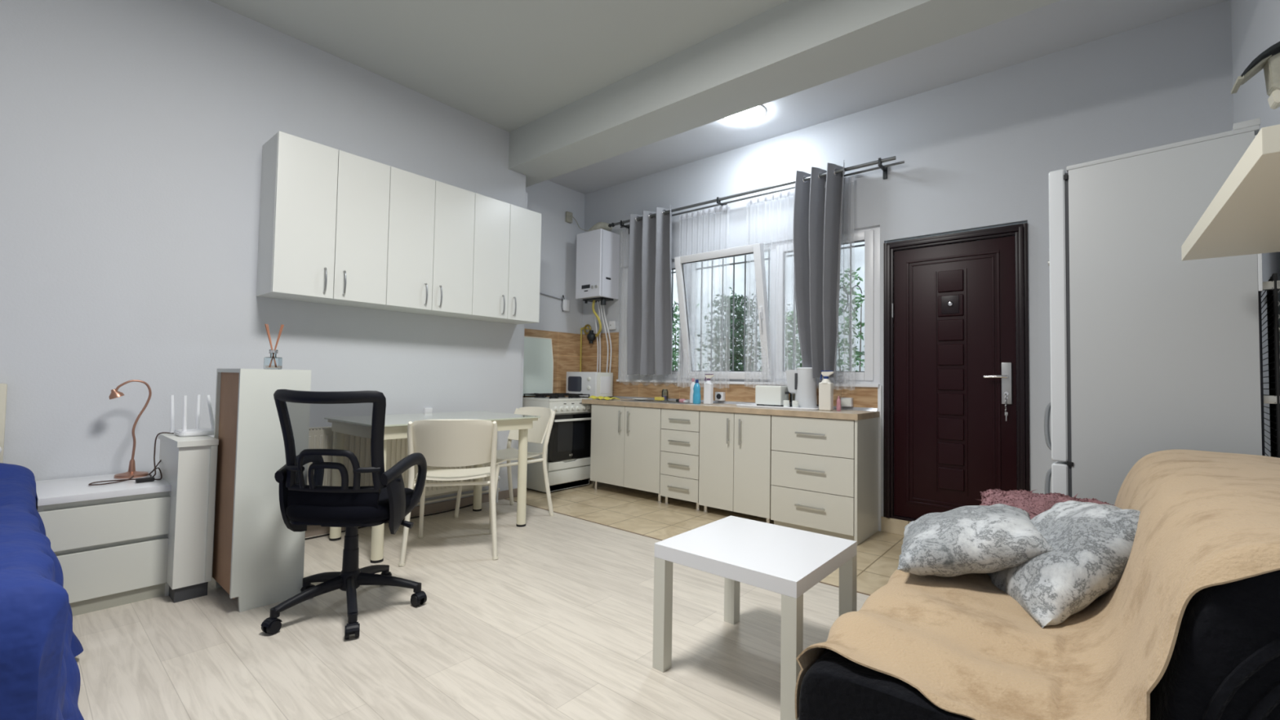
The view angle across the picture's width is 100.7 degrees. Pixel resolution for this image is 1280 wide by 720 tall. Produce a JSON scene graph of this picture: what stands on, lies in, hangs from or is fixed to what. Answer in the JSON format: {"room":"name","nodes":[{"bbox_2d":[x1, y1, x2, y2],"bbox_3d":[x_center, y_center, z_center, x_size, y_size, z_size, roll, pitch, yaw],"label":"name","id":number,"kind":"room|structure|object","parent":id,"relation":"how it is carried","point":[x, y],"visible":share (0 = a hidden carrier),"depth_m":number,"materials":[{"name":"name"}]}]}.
{"room":"studio apartment","nodes":[
{"label":"studio apartment","id":0,"kind":"room"},
{"bbox_2d":[0,0,525,525],"bbox_3d":[-2.731,-0.527,3.230,0.600,3.300,4.500,-1,-3,40],"label":"wall","id":1,"kind":"structure","parent":0,"point":[134,133],"depth_m":2.93,"materials":[{"name":"white paint"}]},
{"bbox_2d":[256,131,390,307],"bbox_3d":[-1.991,-0.844,3.382,0.340,0.934,0.644,-1,-3,40],"label":"upper cabinet","id":2,"kind":"object","parent":1,"relation":"attached to","point":[323,228],"visible":1,"depth_m":3.24,"materials":[{"name":"white"}]},
{"bbox_2d":[305,488,517,537],"bbox_3d":[-2.490,1.086,3.015,0.014,0.070,4.400,-1,-3,40],"label":"baseboard","id":3,"kind":"structure","parent":1,"relation":"attached to","point":[312,530],"depth_m":4.12,"materials":[{"name":"beige"}]},
{"bbox_2d":[366,166,475,317],"bbox_3d":[-1.575,-0.820,3.875,0.340,0.934,0.644,-1,-3,40],"label":"upper cabinet","id":4,"kind":"object","parent":1,"relation":"attached to","point":[431,233],"visible":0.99,"depth_m":3.77,"materials":[{"name":"white"}]},
{"bbox_2d":[423,408,432,413],"bbox_3d":[-1.619,0.386,4.055,0.019,0.040,0.060,-1,-3,40],"label":"wall socket","id":5,"kind":"object","parent":1,"relation":"attached to","point":[425,410],"visible":0.91,"depth_m":4.04,"materials":[{"name":"white plastic"}]},
{"bbox_2d":[386,438,500,502],"bbox_3d":[-1.665,0.814,3.917,0.117,0.705,1.482,-1,-3,40],"label":"radiator","id":6,"kind":"object","parent":1,"relation":"attached to","point":[397,449],"visible":0.09,"depth_m":3.83,"materials":[{"name":"white metal"}]},
{"bbox_2d":[416,488,499,505],"bbox_3d":[-1.707,1.050,3.913,0.018,0.058,1.580,-1,-3,40],"label":"pipe","id":7,"kind":"structure","parent":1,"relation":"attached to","point":[471,489],"depth_m":4.15,"materials":[{"name":"white plastic"}]},
{"bbox_2d":[451,192,541,324],"bbox_3d":[-1.160,-0.796,4.368,0.340,0.934,0.644,-1,-3,40],"label":"upper cabinet","id":8,"kind":"object","parent":1,"relation":"attached to","point":[506,272],"visible":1,"depth_m":4.26,"materials":[{"name":"white"}]},
{"bbox_2d":[520,192,527,407],"bbox_3d":[-1.200,-0.162,4.907,0.335,2.740,0.060,-1,-3,40],"label":"trim","id":9,"kind":"structure","parent":1,"relation":"attached to","point":[526,200],"depth_m":4.81,"materials":[{"name":"white paint"}]},
{"bbox_2d":[505,498,870,595],"bbox_3d":[0.529,1.177,3.149,4.460,0.004,0.012,-1,-3,40],"label":"trim","id":10,"kind":"structure","parent":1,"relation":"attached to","point":[505,499],"depth_m":3.71,"materials":[{"name":"brown"}]},
{"bbox_2d":[72,498,869,719],"bbox_3d":[-1.074,1.143,1.524,5.300,0.100,4.550,-1,-3,40],"label":"floor","id":11,"kind":"structure","parent":0,"point":[558,626],"depth_m":2.11,"materials":[{"name":"beige wood"}]},
{"bbox_2d":[0,383,7,462],"bbox_3d":[-2.464,0.575,1.480,2.000,0.985,0.950,-1,-3,40],"label":"bed","id":12,"kind":"object","parent":11,"relation":"on","point":[3,387],"visible":0.13,"depth_m":2.42,"materials":[{"name":"beige"}]},
{"bbox_2d":[0,462,84,719],"bbox_3d":[-2.282,0.722,1.509,2.027,0.631,1.008,-1,-3,40],"label":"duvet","id":13,"kind":"object","parent":12,"relation":"on","point":[40,678],"visible":1,"depth_m":1.20,"materials":[{"name":"blue fabric"}]},
{"bbox_2d":[35,470,171,616],"bbox_3d":[-2.549,0.843,2.513,0.536,0.520,0.434,-1,-3,40],"label":"chest","id":14,"kind":"object","parent":11,"relation":"on","point":[109,542],"visible":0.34,"depth_m":2.36,"materials":[{"name":"white"}]},
{"bbox_2d":[88,379,162,485],"bbox_3d":[-2.489,0.342,2.591,0.299,0.488,0.299,1,-2,7],"label":"gooseneck lamp","id":15,"kind":"object","parent":14,"relation":"on","point":[131,473],"visible":0.94,"depth_m":2.65,"materials":[{"name":"orange metal"}]},
{"bbox_2d":[135,476,154,482],"bbox_3d":[-2.378,0.575,2.549,0.035,0.018,0.065,-1,-3,40],"label":"switch","id":16,"kind":"object","parent":15,"relation":"attached to","point":[150,478],"depth_m":2.54,"materials":[{"name":"black"}]},
{"bbox_2d":[157,433,218,603],"bbox_3d":[-2.248,0.744,2.615,0.487,0.735,0.151,-1,-3,40],"label":"base cabinet","id":17,"kind":"object","parent":11,"relation":"on","point":[188,464],"visible":0.87,"depth_m":2.47,"materials":[{"name":"white laminate"}]},
{"bbox_2d":[169,394,214,436],"bbox_3d":[-2.247,0.277,2.682,0.170,0.200,0.185,-1,-3,40],"label":"router","id":18,"kind":"object","parent":17,"relation":"on","point":[197,431],"visible":0.8,"depth_m":2.65,"materials":[{"name":"white plastic"}]},
{"bbox_2d":[149,431,173,476],"bbox_3d":[-2.469,0.473,2.670,0.255,0.229,0.074,0,-2,22],"label":"cable","id":19,"kind":"object","parent":18,"relation":"attached to","point":[162,432],"visible":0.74,"depth_m":2.64,"materials":[{"name":"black plastic"}]},
{"bbox_2d":[211,368,311,612],"bbox_3d":[-1.842,0.580,2.565,0.415,1.071,0.280,-1,-3,40],"label":"cabinet","id":20,"kind":"object","parent":11,"relation":"on","point":[257,560],"visible":0.9,"depth_m":2.42,"materials":[{"name":"white"}]},
{"bbox_2d":[263,324,284,369],"bbox_3d":[-1.747,-0.063,2.529,0.060,0.216,0.067,-1,-3,40],"label":"reed diffuser","id":21,"kind":"object","parent":20,"relation":"on","point":[275,351],"visible":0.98,"depth_m":2.53,"materials":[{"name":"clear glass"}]},
{"bbox_2d":[263,349,282,369],"bbox_3d":[-1.747,-0.002,2.527,0.060,0.094,0.060,-1,-3,40],"label":"bottle","id":22,"kind":"object","parent":21,"relation":"on","point":[273,351],"depth_m":2.53,"materials":[{"name":"clear glass"}]},
{"bbox_2d":[261,389,426,639],"bbox_3d":[-1.283,0.626,2.414,0.614,0.988,0.617,1,-2,2],"label":"office chair","id":23,"kind":"object","parent":11,"relation":"on","point":[333,474],"visible":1,"depth_m":2.22,"materials":[{"name":"black plastic"}]},
{"bbox_2d":[261,617,282,627],"bbox_3d":[-1.495,1.057,2.154,0.042,0.030,0.062,0,-2,22],"label":"caster","id":24,"kind":"object","parent":23,"relation":"attached to","point":[270,622],"depth_m":2.14,"materials":[{"name":"black plastic"}]},
{"bbox_2d":[300,583,315,591],"bbox_3d":[-1.559,1.068,2.502,0.042,0.030,0.062,0,-2,32],"label":"caster","id":25,"kind":"object","parent":23,"relation":"attached to","point":[305,586],"depth_m":2.48,"materials":[{"name":"black plastic"}]},
{"bbox_2d":[346,621,358,632],"bbox_3d":[-1.152,1.062,2.125,0.042,0.030,0.062,2,-2,-28],"label":"caster","id":26,"kind":"object","parent":23,"relation":"attached to","point":[352,626],"depth_m":2.11,"materials":[{"name":"black plastic"}]},
{"bbox_2d":[410,591,426,599],"bbox_3d":[-1.016,1.075,2.437,0.062,0.030,0.042,0,-2,32],"label":"caster","id":27,"kind":"object","parent":23,"relation":"attached to","point":[418,595],"depth_m":2.42,"materials":[{"name":"black plastic"}]},
{"bbox_2d":[304,503,473,539],"bbox_3d":[-1.651,1.161,3.947,0.075,0.010,1.952,-1,-3,38],"label":"cable","id":28,"kind":"object","parent":11,"relation":"on","point":[473,504],"visible":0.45,"depth_m":3.90,"materials":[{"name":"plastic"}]},
{"bbox_2d":[328,410,540,563],"bbox_3d":[-1.369,0.772,3.574,0.755,0.775,1.155,-1,-3,40],"label":"dining table","id":29,"kind":"object","parent":11,"relation":"on","point":[395,425],"visible":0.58,"depth_m":3.65,"materials":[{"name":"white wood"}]},
{"bbox_2d":[398,419,498,566],"bbox_3d":[-1.129,0.747,3.232,0.535,0.816,0.626,1,-2,-15],"label":"dining chair","id":30,"kind":"object","parent":11,"relation":"on","point":[442,442],"visible":0.91,"depth_m":3.02,"materials":[{"name":"white plastic"}]},
{"bbox_2d":[453,406,555,528],"bbox_3d":[-1.004,0.778,4.053,0.535,0.816,0.626,-1,-3,40],"label":"dining chair","id":31,"kind":"object","parent":11,"relation":"on","point":[544,424],"visible":0.69,"depth_m":4.10,"materials":[{"name":"white plastic"}]},
{"bbox_2d":[652,515,857,719],"bbox_3d":[0.437,0.909,1.984,0.550,0.450,0.550,-1,-3,40],"label":"coffee table","id":32,"kind":"object","parent":11,"relation":"on","point":[788,562],"visible":0.89,"depth_m":1.91,"materials":[{"name":"white"}]},
{"bbox_2d":[798,569,1279,719],"bbox_3d":[1.197,0.709,1.379,1.039,0.832,1.441,-1,-3,40],"label":"sofa","id":33,"kind":"object","parent":11,"relation":"on","point":[1224,664],"visible":0.3,"depth_m":0.78,"materials":[{"name":"black"}]},
{"bbox_2d":[795,449,1279,719],"bbox_3d":[1.193,0.550,1.372,1.071,0.550,1.486,-1,-3,40],"label":"blanket","id":34,"kind":"object","parent":33,"relation":"on","point":[1206,519],"visible":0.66,"depth_m":1.10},
{"bbox_2d":[897,503,1053,577],"bbox_3d":[1.052,0.573,1.705,0.381,0.208,0.460,0,-2,29],"label":"cushion","id":35,"kind":"object","parent":34,"relation":"on","point":[997,537],"visible":0.97,"depth_m":1.56,"materials":[{"name":"grey fabric"}]},
{"bbox_2d":[978,488,1115,519],"bbox_3d":[1.481,0.597,1.918,0.490,0.213,0.352,-1,-3,40],"label":"fluffy cushion","id":36,"kind":"object","parent":34,"relation":"on","point":[1034,504],"visible":0.18,"depth_m":1.96,"materials":[{"name":"pink fur"}]},
{"bbox_2d":[986,500,1140,627],"bbox_3d":[1.203,0.559,1.518,0.316,0.350,0.537,0,-2,17],"label":"cushion","id":37,"kind":"object","parent":33,"relation":"on","point":[1091,544],"visible":0.78,"depth_m":1.35,"materials":[{"name":"grey fabric"}]},
{"bbox_2d":[208,0,789,132],"bbox_3d":[-0.784,-2.151,1.638,4.660,0.100,4.450,-1,-3,40],"label":"ceiling","id":38,"kind":"structure","parent":0,"point":[507,65],"depth_m":3.36,"materials":[{"name":"grey paint"}]},
{"bbox_2d":[524,180,585,333],"bbox_3d":[-0.977,-0.414,5.607,0.220,3.300,1.400,-1,-3,40],"label":"wall","id":39,"kind":"structure","parent":0,"point":[550,199],"depth_m":5.58,"materials":[{"name":"white paint"}]},
{"bbox_2d":[522,328,580,397],"bbox_3d":[-0.977,0.064,5.421,0.010,0.730,1.030,-1,-3,40],"label":"backsplash","id":40,"kind":"structure","parent":39,"relation":"attached to","point":[566,346],"depth_m":5.60,"materials":[{"name":"brown wood"}]},
{"bbox_2d":[561,294,569,311],"bbox_3d":[-0.795,-0.597,5.630,0.032,0.175,0.105,-1,-3,40],"label":"switch","id":41,"kind":"object","parent":39,"relation":"attached to","point":[565,303],"visible":1,"depth_m":5.61,"materials":[{"name":"white plastic"}]},
{"bbox_2d":[565,211,587,231],"bbox_3d":[-0.650,-1.469,5.660,0.292,0.228,0.082,1,-2,11],"label":"junction box","id":42,"kind":"object","parent":39,"relation":"attached to","point":[569,216],"visible":0.94,"depth_m":5.66,"materials":[{"name":"grey plastic"}]},
{"bbox_2d":[506,478,904,595],"bbox_3d":[0.890,1.257,3.855,5.300,0.099,1.550,-1,-3,40],"label":"floor","id":43,"kind":"structure","parent":0,"point":[630,509],"depth_m":4.08,"materials":[{"name":"beige tile"}]},
{"bbox_2d":[522,336,592,493],"bbox_3d":[-0.799,0.499,5.142,0.474,1.447,0.549,-1,-3,40],"label":"gas stove","id":44,"kind":"object","parent":43,"relation":"on","point":[569,445],"visible":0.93,"depth_m":5.04,"materials":[{"name":"white metal"}]},
{"bbox_2d":[522,396,592,401],"bbox_3d":[-0.810,0.377,5.157,0.440,0.023,0.549,-1,-3,40],"label":"cooktop","id":45,"kind":"object","parent":44,"relation":"in","point":[526,398],"depth_m":4.99,"materials":[{"name":"white metal"}]},
{"bbox_2d":[590,404,662,503],"bbox_3d":[-0.010,0.824,4.918,0.831,0.809,0.493,-1,-3,40],"label":"base cabinet","id":46,"kind":"object","parent":43,"relation":"on","point":[625,441],"visible":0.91,"depth_m":4.73,"materials":[{"name":"white"}]},
{"bbox_2d":[580,395,879,420],"bbox_3d":[0.382,0.384,4.620,3.092,0.063,0.478,-1,-3,40],"label":"countertop","id":47,"kind":"structure","parent":46,"relation":"on","point":[846,412],"depth_m":4.01,"materials":[{"name":"wood"}]},
{"bbox_2d":[565,371,613,397],"bbox_3d":[-0.527,0.257,5.467,0.430,0.264,0.270,-1,-3,40],"label":"microwave oven","id":48,"kind":"object","parent":47,"relation":"on","point":[593,384],"visible":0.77,"depth_m":5.35,"materials":[{"name":"white plastic"}]},
{"bbox_2d":[588,395,619,399],"bbox_3d":[-0.344,0.359,5.043,0.312,0.032,0.144,-1,-3,40],"label":"cleaning cloth","id":49,"kind":"object","parent":47,"relation":"on","point":[590,397],"visible":1,"depth_m":5.01,"materials":[{"name":"yellow"}]},
{"bbox_2d":[621,399,703,404],"bbox_3d":[0.206,0.449,4.779,0.710,0.157,0.344,-1,-3,40],"label":"sink","id":50,"kind":"object","parent":47,"relation":"in","point":[646,400],"visible":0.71,"depth_m":4.83,"materials":[{"name":"silver metal"}]},
{"bbox_2d":[689,377,694,403],"bbox_3d":[0.457,0.266,4.576,0.060,0.215,0.042,-1,-3,40],"label":"detergent bottle","id":51,"kind":"object","parent":50,"relation":"on","point":[692,384],"visible":0.7,"depth_m":4.56,"materials":[{"name":"white plastic"}]},
{"bbox_2d":[693,379,700,404],"bbox_3d":[0.482,0.268,4.496,0.072,0.205,0.050,-1,-3,40],"label":"detergent bottle","id":52,"kind":"object","parent":47,"relation":"on","point":[696,393],"visible":1,"depth_m":4.47,"materials":[{"name":"blue"}]},
{"bbox_2d":[703,373,714,404],"bbox_3d":[0.579,0.244,4.448,0.087,0.253,0.059,-1,-3,40],"label":"spray bottle","id":53,"kind":"object","parent":47,"relation":"on","point":[708,386],"visible":0.99,"depth_m":4.43,"materials":[{"name":"white plastic"}]},
{"bbox_2d":[736,403,818,410],"bbox_3d":[1.088,0.359,4.085,0.657,0.016,0.322,-1,-3,40],"label":"serving tray","id":54,"kind":"object","parent":47,"relation":"on","point":[748,405],"visible":0.7,"depth_m":3.98,"materials":[{"name":"white plastic"}]},
{"bbox_2d":[755,385,789,406],"bbox_3d":[1.044,0.280,4.146,0.245,0.164,0.150,-1,-3,40],"label":"toaster","id":55,"kind":"object","parent":54,"relation":"on","point":[765,395],"visible":0.84,"depth_m":4.09,"materials":[{"name":"white plastic"}]},
{"bbox_2d":[782,400,789,407],"bbox_3d":[1.095,0.329,3.972,0.048,0.055,0.055,0,-2,26],"label":"egg cup","id":56,"kind":"object","parent":54,"relation":"on","point":[785,402],"visible":0.87,"depth_m":3.96,"materials":[{"name":"white ceramic"}]},
{"bbox_2d":[791,400,798,407],"bbox_3d":[1.146,0.328,3.916,0.048,0.055,0.055,0,-2,26],"label":"egg cup","id":57,"kind":"object","parent":54,"relation":"on","point":[794,403],"visible":0.8,"depth_m":3.90,"materials":[{"name":"white ceramic"}]},
{"bbox_2d":[785,367,818,408],"bbox_3d":[1.251,0.208,4.027,0.290,0.305,0.168,-1,-3,40],"label":"electric kettle","id":58,"kind":"object","parent":54,"relation":"on","point":[800,382],"visible":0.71,"depth_m":3.96,"materials":[{"name":"white"}]},
{"bbox_2d":[818,370,834,410],"bbox_3d":[1.332,0.217,3.783,0.098,0.285,0.074,-1,-3,40],"label":"spray bottle","id":59,"kind":"object","parent":47,"relation":"on","point":[825,386],"visible":1,"depth_m":3.76,"materials":[{"name":"white plastic"}]},
{"bbox_2d":[836,395,840,410],"bbox_3d":[1.414,0.309,3.775,0.032,0.105,0.022,-1,-3,40],"label":"detergent bottle","id":60,"kind":"object","parent":47,"relation":"on","point":[838,400],"visible":1,"depth_m":3.77,"materials":[{"name":"pink plastic"}]},
{"bbox_2d":[659,408,701,511],"bbox_3d":[0.459,0.818,4.523,0.388,0.809,0.493,-1,-3,40],"label":"base cabinet","id":61,"kind":"object","parent":43,"relation":"on","point":[680,428],"visible":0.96,"depth_m":4.35,"materials":[{"name":"white"}]},
{"bbox_2d":[698,410,772,524],"bbox_3d":[0.846,0.813,4.198,0.614,0.809,0.493,-1,-3,40],"label":"base cabinet","id":62,"kind":"object","parent":43,"relation":"on","point":[735,469],"visible":0.8,"depth_m":4.01,"materials":[{"name":"white"}]},
{"bbox_2d":[770,415,878,545],"bbox_3d":[1.316,0.807,3.802,0.607,0.809,0.493,-1,-3,40],"label":"base cabinet","id":63,"kind":"object","parent":43,"relation":"on","point":[824,472],"visible":0.95,"depth_m":3.62,"materials":[{"name":"white"}]},
{"bbox_2d":[1044,117,1279,505],"bbox_3d":[2.178,0.150,2.253,0.589,1.983,0.670,3,-3,-44],"label":"freezer","id":64,"kind":"object","parent":43,"relation":"on","point":[1153,349],"visible":0.7,"depth_m":2.06,"materials":[{"name":"grey"}]},
{"bbox_2d":[508,0,1060,186],"bbox_3d":[0.532,-1.891,3.493,4.940,0.405,0.380,-1,-3,40],"label":"ceiling beam","id":65,"kind":"structure","parent":0,"point":[793,46],"depth_m":3.24,"materials":[{"name":"grey paint"}]},
{"bbox_2d":[546,0,1227,194],"bbox_3d":[0.920,-1.982,3.955,5.040,0.200,1.200,-1,-3,40],"label":"ceiling","id":66,"kind":"structure","parent":0,"point":[1062,24],"depth_m":3.51,"materials":[{"name":"white paint"}]},
{"bbox_2d":[724,105,765,125],"bbox_3d":[0.797,-1.861,4.040,0.316,0.040,0.316,-1,-3,40],"label":"recessed light","id":67,"kind":"object","parent":66,"relation":"in","point":[753,115],"visible":0.7,"depth_m":4.03,"materials":[{"name":"white"}]},
{"bbox_2d":[582,0,1233,516],"bbox_3d":[1.286,-0.370,4.366,4.840,3.200,0.220,-1,-3,40],"label":"wall","id":68,"kind":"structure","parent":0,"point":[980,152],"depth_m":3.45,"materials":[{"name":"white paint"}]},
{"bbox_2d":[579,326,588,396],"bbox_3d":[-0.611,0.043,5.750,0.020,0.808,0.140,3,-3,-39],"label":"gas pipe","id":69,"kind":"object","parent":68,"relation":"attached to","point":[581,328],"visible":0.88,"depth_m":5.79,"materials":[{"name":"yellow"}]},
{"bbox_2d":[583,324,595,343],"bbox_3d":[-0.536,-0.280,5.684,0.086,0.212,0.173,2,-2,-29],"label":"gas regulator","id":70,"kind":"object","parent":68,"relation":"attached to","point":[591,336],"visible":1,"depth_m":5.63,"materials":[{"name":"grey metal"}]},
{"bbox_2d":[575,228,619,305],"bbox_3d":[-0.445,-0.935,5.512,0.356,0.752,0.295,-1,-3,40],"label":"boiler","id":71,"kind":"object","parent":68,"relation":"attached to","point":[597,251],"visible":0.98,"depth_m":5.40,"materials":[{"name":"white"}]},
{"bbox_2d":[594,307,598,372],"bbox_3d":[-0.478,-0.117,5.614,0.089,1.013,0.027,2,-2,-34],"label":"pipe","id":72,"kind":"object","parent":71,"relation":"attached to","point":[594,308],"visible":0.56,"depth_m":5.62,"materials":[{"name":"yellow plastic"}]},
{"bbox_2d":[591,300,601,337],"bbox_3d":[-0.461,-0.437,5.523,0.101,0.380,0.179,2,-2,-22],"label":"gas hose","id":73,"kind":"object","parent":71,"relation":"attached to","point":[593,301],"visible":0.99,"depth_m":5.47,"materials":[{"name":"yellow"}]},
{"bbox_2d":[596,301,600,372],"bbox_3d":[-0.433,-0.118,5.575,0.025,1.013,0.088,0,-2,27],"label":"pipe","id":74,"kind":"object","parent":71,"relation":"attached to","point":[597,301],"visible":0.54,"depth_m":5.60,"materials":[{"name":"white plastic"}]},
{"bbox_2d":[587,222,612,231],"bbox_3d":[-0.427,-1.378,5.584,0.230,0.139,0.200,-1,-3,40],"label":"cowl","id":75,"kind":"object","parent":71,"relation":"on","point":[598,225],"visible":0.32,"depth_m":5.53,"materials":[{"name":"grey plastic"}]},
{"bbox_2d":[599,301,608,372],"bbox_3d":[-0.381,-0.118,5.541,0.108,1.013,0.041,1,-2,-9],"label":"pipe","id":76,"kind":"object","parent":71,"relation":"attached to","point":[599,301],"visible":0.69,"depth_m":5.53,"materials":[{"name":"white plastic"}]},
{"bbox_2d":[602,305,611,372],"bbox_3d":[-0.350,-0.118,5.516,0.114,1.013,0.043,1,-2,-5],"label":"pipe","id":77,"kind":"object","parent":71,"relation":"attached to","point":[602,305],"visible":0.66,"depth_m":5.51,"materials":[{"name":"white plastic"}]},
{"bbox_2d":[608,320,616,329],"bbox_3d":[-0.285,-0.361,5.520,0.080,0.090,0.036,-1,-3,40],"label":"wall socket","id":78,"kind":"object","parent":68,"relation":"attached to","point":[612,324],"visible":1,"depth_m":5.50,"materials":[{"name":"white plastic"}]},
{"bbox_2d":[671,270,679,326],"bbox_3d":[0.368,-0.620,5.322,0.087,0.561,0.044,-1,-3,40],"label":"bars","id":79,"kind":"object","parent":68,"relation":"in","point":[673,272],"depth_m":5.36,"materials":[{"name":"grey paint"}]},
{"bbox_2d":[715,391,724,400],"bbox_3d":[0.700,0.318,4.638,0.080,0.076,0.046,-1,-3,40],"label":"wall socket","id":80,"kind":"object","parent":68,"relation":"attached to","point":[719,396],"visible":1,"depth_m":4.62,"materials":[{"name":"white plastic"}]},
{"bbox_2d":[696,254,757,370],"bbox_3d":[0.808,-0.426,4.942,0.654,1.045,0.044,-1,-3,40],"label":"bars","id":81,"kind":"object","parent":68,"relation":"in","point":[744,261],"depth_m":4.92,"materials":[{"name":"grey paint"}]},
{"bbox_2d":[581,332,877,408],"bbox_3d":[0.537,0.044,4.827,3.091,0.680,0.010,-1,-3,40],"label":"backsplash","id":82,"kind":"structure","parent":68,"relation":"attached to","point":[863,397],"depth_m":5.06,"materials":[{"name":"brown wood"}]},
{"bbox_2d":[616,226,879,386],"bbox_3d":[0.720,-0.384,4.616,2.552,1.183,0.330,-1,-3,40],"label":"window","id":83,"kind":"structure","parent":68,"relation":"in","point":[772,336],"depth_m":4.37,"materials":[{"name":"white plastic"}]},
{"bbox_2d":[608,155,904,234],"bbox_3d":[0.775,-1.359,4.605,2.791,0.112,0.146,-1,-3,40],"label":"curtain rod","id":84,"kind":"object","parent":68,"relation":"attached to","point":[879,162],"visible":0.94,"depth_m":4.35,"materials":[{"name":"grey metal"}]},
{"bbox_2d":[626,204,672,375],"bbox_3d":[0.089,-0.642,5.078,0.634,1.576,0.150,-1,-3,40],"label":"curtain","id":85,"kind":"object","parent":84,"relation":"hanging from","point":[649,294],"visible":1,"depth_m":5.06,"materials":[{"name":"grey fabric"}]},
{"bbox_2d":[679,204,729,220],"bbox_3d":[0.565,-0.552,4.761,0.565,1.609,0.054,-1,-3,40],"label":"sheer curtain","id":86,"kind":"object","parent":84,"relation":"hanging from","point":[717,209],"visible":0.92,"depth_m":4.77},
{"bbox_2d":[746,189,795,205],"bbox_3d":[1.075,-0.566,4.333,0.495,1.594,0.050,-1,-3,40],"label":"sheer curtain","id":87,"kind":"object","parent":84,"relation":"hanging from","point":[789,193],"visible":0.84,"depth_m":4.37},
{"bbox_2d":[793,162,844,378],"bbox_3d":[1.343,-0.658,4.023,0.439,1.596,0.158,-1,-3,40],"label":"curtain","id":88,"kind":"object","parent":84,"relation":"hanging from","point":[817,209],"visible":0.98,"depth_m":4.00,"materials":[{"name":"grey fabric"}]},
{"bbox_2d":[824,175,853,187],"bbox_3d":[1.425,-0.570,4.034,0.419,1.594,0.038,-1,-3,40],"label":"sheer curtain","id":89,"kind":"object","parent":84,"relation":"hanging from","point":[846,180],"visible":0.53,"depth_m":3.97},
{"bbox_2d":[764,251,770,324],"bbox_3d":[1.131,-0.630,4.680,0.055,0.642,0.044,-1,-3,40],"label":"bars","id":90,"kind":"object","parent":68,"relation":"in","point":[768,258],"depth_m":4.68,"materials":[{"name":"grey paint"}]},
{"bbox_2d":[792,259,795,369],"bbox_3d":[1.320,-0.385,4.509,0.015,0.931,0.044,-1,-3,40],"label":"bars","id":91,"kind":"object","parent":68,"relation":"in","point":[793,361],"depth_m":4.52,"materials":[{"name":"grey paint"}]},
{"bbox_2d":[840,397,853,406],"bbox_3d":[1.534,0.313,3.936,0.080,0.066,0.048,-1,-3,40],"label":"wall socket","id":92,"kind":"object","parent":68,"relation":"attached to","point":[845,402],"visible":0.97,"depth_m":3.92,"materials":[{"name":"white plastic"}]},
{"bbox_2d":[840,243,864,371],"bbox_3d":[1.686,-0.418,4.202,0.182,1.011,0.044,-1,-3,40],"label":"bars","id":93,"kind":"object","parent":68,"relation":"in","point":[851,246],"depth_m":4.22,"materials":[{"name":"grey paint"}]},
{"bbox_2d":[877,385,881,531],"bbox_3d":[1.716,0.701,3.799,0.023,1.035,0.014,-1,-3,40],"label":"trim","id":94,"kind":"structure","parent":68,"relation":"attached to","point":[879,388],"depth_m":3.79,"materials":[{"name":"white plastic"}]},
{"bbox_2d":[880,516,910,535],"bbox_3d":[2.106,1.161,3.450,1.015,0.104,0.012,-1,-3,40],"label":"trim","id":95,"kind":"structure","parent":68,"relation":"attached to","point":[893,526],"depth_m":3.72,"materials":[{"name":"beige tile"}]},
{"bbox_2d":[883,222,1030,521],"bbox_3d":[2.071,0.132,3.534,0.841,1.958,0.125,-1,-3,40],"label":"door","id":96,"kind":"structure","parent":68,"relation":"in","point":[956,305],"depth_m":3.52,"materials":[{"name":"black"}]},
{"bbox_2d":[1231,0,1279,456],"bbox_3d":[1.438,-0.547,0.636,0.200,3.300,5.900,-1,-3,40],"label":"wall","id":97,"kind":"structure","parent":0,"point":[1255,24],"depth_m":2.35,"materials":[{"name":"white paint"}]},
{"bbox_2d":[1181,124,1279,260],"bbox_3d":[1.666,-0.396,1.323,0.336,0.052,1.115,-1,-3,40],"label":"floating shelf","id":98,"kind":"object","parent":97,"relation":"attached to","point":[1242,218],"visible":1,"depth_m":1.35,"materials":[{"name":"beige"}]},
{"bbox_2d":[1231,41,1279,109],"bbox_3d":[2.166,-0.968,1.810,0.187,0.209,0.120,-1,-3,40],"label":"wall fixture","id":99,"kind":"object","parent":97,"relation":"attached to","point":[1268,60],"visible":1,"depth_m":1.80,"materials":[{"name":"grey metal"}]},
{"label":"outside","id":100,"kind":"structure","parent":0,"visible":0},
{"bbox_3d":[2.584,1.518,5.942,12.000,0.380,3.960,-1,-3,40],"label":"ground","id":101,"kind":"structure","parent":100,"visible":0},
{"bbox_2d":[671,301,704,370],"bbox_3d":[0.421,0.277,7.485,1.160,2.214,1.090,1,-2,-7],"label":"shrub","id":102,"kind":"object","parent":101,"relation":"on","point":[677,317],"visible":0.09,"depth_m":7.39,"materials":[{"name":"green plant"}]},
{"bbox_2d":[695,286,791,370],"bbox_3d":[1.075,0.269,6.340,1.332,2.164,1.309,1,-2,1],"label":"shrub","id":103,"kind":"object","parent":101,"relation":"on","point":[727,323],"visible":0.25,"depth_m":6.24,"materials":[{"name":"green plant"}]},
{"bbox_2d":[672,241,864,371],"bbox_3d":[2.535,0.032,6.683,12.000,3.200,0.200,-1,-3,40],"label":"wall","id":104,"kind":"structure","parent":101,"relation":"on","point":[857,253],"depth_m":7.46,"materials":[{"name":"paint"}]},
{"bbox_2d":[760,310,802,370],"bbox_3d":[1.830,0.386,6.131,1.034,1.971,1.026,0,-2,13],"label":"shrub","id":105,"kind":"object","parent":101,"relation":"on","point":[789,319],"visible":0.14,"depth_m":6.03,"materials":[{"name":"green plant"}]},
{"bbox_2d":[836,266,864,371],"bbox_3d":[2.042,0.201,5.199,0.746,2.215,0.945,-1,-3,40],"label":"shrub","id":106,"kind":"object","parent":101,"relation":"on","point":[858,357],"visible":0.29,"depth_m":5.17,"materials":[{"name":"green plant"}]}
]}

